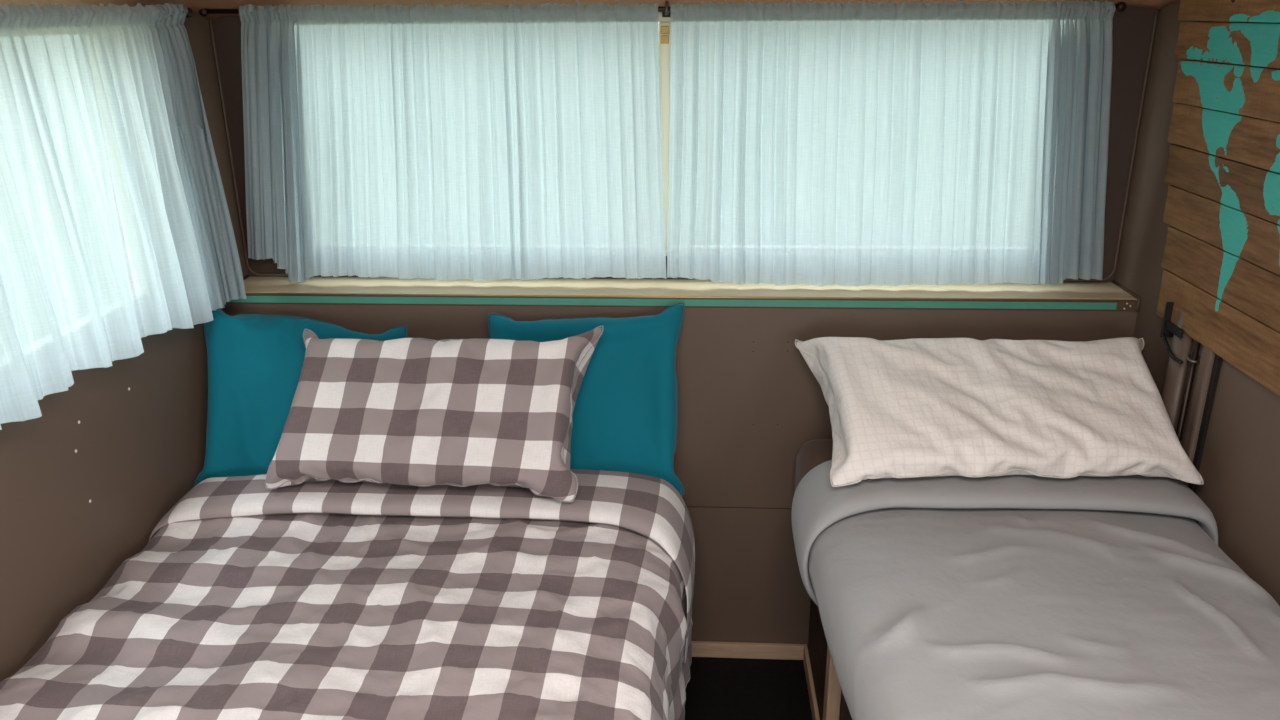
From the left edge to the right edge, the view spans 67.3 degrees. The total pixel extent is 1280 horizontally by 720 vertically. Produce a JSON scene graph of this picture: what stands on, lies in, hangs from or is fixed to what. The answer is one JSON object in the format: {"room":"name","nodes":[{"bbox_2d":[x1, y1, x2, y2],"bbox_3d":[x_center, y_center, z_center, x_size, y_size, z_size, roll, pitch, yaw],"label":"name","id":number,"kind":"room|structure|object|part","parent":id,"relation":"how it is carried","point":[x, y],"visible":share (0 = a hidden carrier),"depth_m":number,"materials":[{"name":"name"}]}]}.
{"room":"camper van interior","nodes":[
{"label":"camper van interior","id":0,"kind":"room"},
{"bbox_2d":[0,13,247,681],"bbox_3d":[-1.123,0.496,0.373,0.052,2.020,4.395,1,20,3],"label":"wall","id":1,"kind":"structure","parent":0,"point":[86,483],"depth_m":1.80,"materials":[{"name":"beige paint"}]},
{"bbox_2d":[186,8,192,17],"bbox_3d":[-0.999,-0.460,1.281,0.076,0.036,1.506,1,20,3],"label":"curtain rod","id":2,"kind":"object","parent":1,"relation":"attached to","point":[190,12],"visible":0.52,"depth_m":1.97,"materials":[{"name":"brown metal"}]},
{"bbox_2d":[0,2,245,429],"bbox_3d":[-0.943,-0.197,1.401,0.078,0.615,1.360,1,20,3],"label":"curtain","id":3,"kind":"object","parent":2,"relation":"hanging from","point":[116,228],"visible":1,"depth_m":1.65,"materials":[{"name":"white fabric"}]},
{"bbox_2d":[0,0,1180,18],"bbox_3d":[-0.058,-0.185,0.039,2.120,0.345,4.356,1,20,3],"label":"ceiling","id":4,"kind":"structure","parent":0,"point":[195,5],"depth_m":2.09,"materials":[{"name":"brown paint"}]},
{"bbox_2d":[224,304,1136,646],"bbox_3d":[0.074,0.293,2.464,2.100,0.954,0.195,1,20,3],"label":"wall","id":5,"kind":"structure","parent":0,"point":[749,400],"depth_m":2.27,"materials":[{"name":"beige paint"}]},
{"bbox_2d":[226,277,1137,310],"bbox_3d":[0.068,-0.158,2.271,2.100,0.027,0.152,1,20,3],"label":"window sill","id":6,"kind":"structure","parent":5,"relation":"on","point":[1067,296],"depth_m":2.23,"materials":[{"name":"beige paint"}]},
{"bbox_2d":[691,641,806,659],"bbox_3d":[0.274,0.758,2.511,0.319,0.043,0.012,1,20,3],"label":"baseboard","id":7,"kind":"structure","parent":5,"relation":"attached to","point":[783,651],"depth_m":2.50,"materials":[{"name":"brown wood"}]},
{"bbox_2d":[803,647,819,719],"bbox_3d":[0.416,0.840,2.281,0.010,0.043,0.458,1,20,3],"label":"baseboard","id":8,"kind":"structure","parent":5,"relation":"attached to","point":[807,666],"depth_m":2.36,"materials":[{"name":"brown wood"}]},
{"bbox_2d":[212,7,1154,281],"bbox_3d":[0.070,-0.679,2.188,2.100,1.070,0.050,1,20,3],"label":"wall","id":9,"kind":"structure","parent":0,"point":[1132,27],"depth_m":2.19,"materials":[{"name":"brown paint"}]},
{"bbox_2d":[209,18,287,275],"bbox_3d":[-0.906,-0.498,2.283,0.143,0.617,0.006,1,20,3],"label":"trim","id":10,"kind":"structure","parent":9,"relation":"attached to","point":[210,19],"depth_m":2.29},
{"bbox_2d":[199,2,1125,16],"bbox_3d":[0.023,-0.765,2.099,2.002,0.043,0.066,1,20,3],"label":"curtain rod","id":11,"kind":"object","parent":9,"relation":"attached to","point":[1120,6],"visible":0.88,"depth_m":2.12,"materials":[{"name":"brown metal"}]},
{"bbox_2d":[239,2,665,282],"bbox_3d":[-0.443,-0.480,2.197,1.006,0.631,0.045,1,20,3],"label":"curtain","id":12,"kind":"object","parent":11,"relation":"hanging from","point":[485,142],"visible":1,"depth_m":2.19,"materials":[{"name":"white fabric"}]},
{"bbox_2d":[667,0,1115,286],"bbox_3d":[0.558,-0.468,2.137,0.995,0.624,0.052,1,20,3],"label":"curtain","id":13,"kind":"object","parent":11,"relation":"hanging from","point":[860,143],"visible":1,"depth_m":2.13,"materials":[{"name":"white fabric"}]},
{"bbox_2d":[658,12,670,255],"bbox_3d":[0.079,-0.515,2.238,1.803,0.556,0.049,1,20,3],"label":"window frame","id":14,"kind":"structure","parent":9,"relation":"in","point":[664,22],"depth_m":2.19,"materials":[{"name":"beige wood"}]},
{"bbox_2d":[662,1,670,15],"bbox_3d":[0.059,-0.764,2.092,0.024,0.032,0.071,1,20,3],"label":"support","id":15,"kind":"object","parent":9,"relation":"attached to","point":[666,13],"visible":0.59,"depth_m":2.06,"materials":[{"name":"grey metal"}]},
{"bbox_2d":[1063,10,1158,281],"bbox_3d":[1.046,-0.476,2.172,0.143,0.617,0.006,1,20,3],"label":"trim","id":16,"kind":"structure","parent":9,"relation":"attached to","point":[1156,11],"depth_m":2.17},
{"bbox_2d":[685,657,812,719],"bbox_3d":[-0.042,1.476,0.666,2.200,0.040,4.400,1,20,3],"label":"floor","id":17,"kind":"structure","parent":0,"point":[717,688],"depth_m":2.40,"materials":[{"name":"black carpet"}]},
{"bbox_2d":[794,439,851,719],"bbox_3d":[0.687,0.805,1.468,0.742,0.660,1.947,1,20,3],"label":"bed","id":18,"kind":"object","parent":17,"relation":"on","point":[832,705],"visible":0.06,"depth_m":2.20,"materials":[{"name":"brown wood"}]},
{"bbox_2d":[794,439,832,492],"bbox_3d":[0.731,0.314,2.176,0.739,0.196,0.272,1,20,3],"label":"headboard","id":19,"kind":"object","parent":18,"relation":"on","point":[812,453],"depth_m":2.20,"materials":[{"name":"brown wood"}]},
{"bbox_3d":[0.391,0.746,1.976,0.027,0.430,0.045,1,20,3],"label":"post","id":20,"kind":"part","parent":18,"relation":"part of","materials":[{"name":"brown wood"}]},
{"bbox_2d":[791,460,1279,719],"bbox_3d":[0.654,0.609,1.213,0.785,0.282,1.706,1,20,3],"label":"duvet","id":21,"kind":"object","parent":18,"relation":"on","point":[1007,597],"visible":0.94,"depth_m":1.54,"materials":[{"name":"grey fabric"}]},
{"bbox_2d":[795,337,1203,486],"bbox_3d":[0.699,0.085,1.940,0.752,0.202,0.415,1,20,3],"label":"pillow","id":22,"kind":"object","parent":21,"relation":"on","point":[916,407],"visible":1,"depth_m":1.87,"materials":[{"name":"white fabric"}]},
{"bbox_3d":[-0.505,0.843,1.555,1.049,0.550,1.947,1,20,3],"label":"bed","id":23,"kind":"object","parent":17,"relation":"on","visible":0},
{"bbox_2d":[195,308,407,485],"bbox_3d":[-0.764,0.093,2.176,0.472,0.431,0.197,-2,20,-4],"label":"cushion","id":24,"kind":"object","parent":23,"relation":"on","point":[255,363],"visible":0.5,"depth_m":2.15,"materials":[{"name":"teal fabric"}]},
{"bbox_2d":[0,469,694,719],"bbox_3d":[-0.482,0.711,1.353,1.118,0.400,1.793,1,20,3],"label":"duvet","id":25,"kind":"object","parent":23,"relation":"on","point":[331,599],"visible":0.96,"depth_m":1.68,"materials":[{"name":"fabric"}]},
{"bbox_2d":[265,326,602,501],"bbox_3d":[-0.426,0.104,1.999,0.686,0.294,0.274,1,20,3],"label":"pillow","id":26,"kind":"object","parent":25,"relation":"on","point":[422,412],"visible":1,"depth_m":1.94,"materials":[{"name":"fabric"}]},
{"bbox_2d":[488,302,684,496],"bbox_3d":[-0.124,0.090,2.175,0.453,0.419,0.184,1,20,3],"label":"cushion","id":27,"kind":"object","parent":23,"relation":"on","point":[625,412],"visible":0.52,"depth_m":2.15,"materials":[{"name":"teal fabric"}]},
{"bbox_2d":[1114,3,1279,605],"bbox_3d":[1.022,0.521,0.251,0.050,2.020,4.395,1,20,3],"label":"wall","id":28,"kind":"structure","parent":0,"point":[1239,469],"depth_m":1.83,"materials":[{"name":"beige paint"}]},
{"bbox_2d":[1112,280,1140,311],"bbox_3d":[1.113,-0.148,2.208,0.006,0.032,0.149,1,20,3],"label":"trim","id":29,"kind":"structure","parent":28,"relation":"attached to","point":[1113,281],"depth_m":2.17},
{"bbox_2d":[1160,302,1222,491],"bbox_3d":[1.083,0.195,1.969,0.036,0.620,0.180,1,20,3],"label":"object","id":30,"kind":"object","parent":28,"relation":"attached to","point":[1209,362],"visible":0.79,"depth_m":1.90,"materials":[{"name":"beige paint"}]},
{"bbox_3d":[1.084,-0.082,1.962,0.033,0.075,0.004,1,20,3],"label":"bracket plate","id":31,"kind":"part","parent":30,"relation":"part of","materials":[{"name":"black plastic"}]},
{"bbox_3d":[1.073,-0.062,1.933,0.006,0.017,0.066,1,20,3],"label":"bracket arm","id":32,"kind":"part","parent":30,"relation":"part of","materials":[{"name":"black plastic"}]},
{"bbox_3d":[1.090,0.187,2.020,0.022,0.600,0.056,1,20,3],"label":"half round moulding","id":33,"kind":"part","parent":30,"relation":"part of","materials":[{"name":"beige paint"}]},
{"bbox_3d":[1.086,0.204,1.957,0.012,0.610,0.012,1,20,3],"label":"rod","id":34,"kind":"part","parent":30,"relation":"part of","materials":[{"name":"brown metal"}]},
{"bbox_2d":[1156,0,1279,395],"bbox_3d":[1.063,-0.236,1.445,0.020,0.660,1.256,1,20,3],"label":"map","id":35,"kind":"object","parent":28,"relation":"attached to","point":[1221,257],"visible":1,"depth_m":1.76,"materials":[{"name":"brown wood"}]}
]}

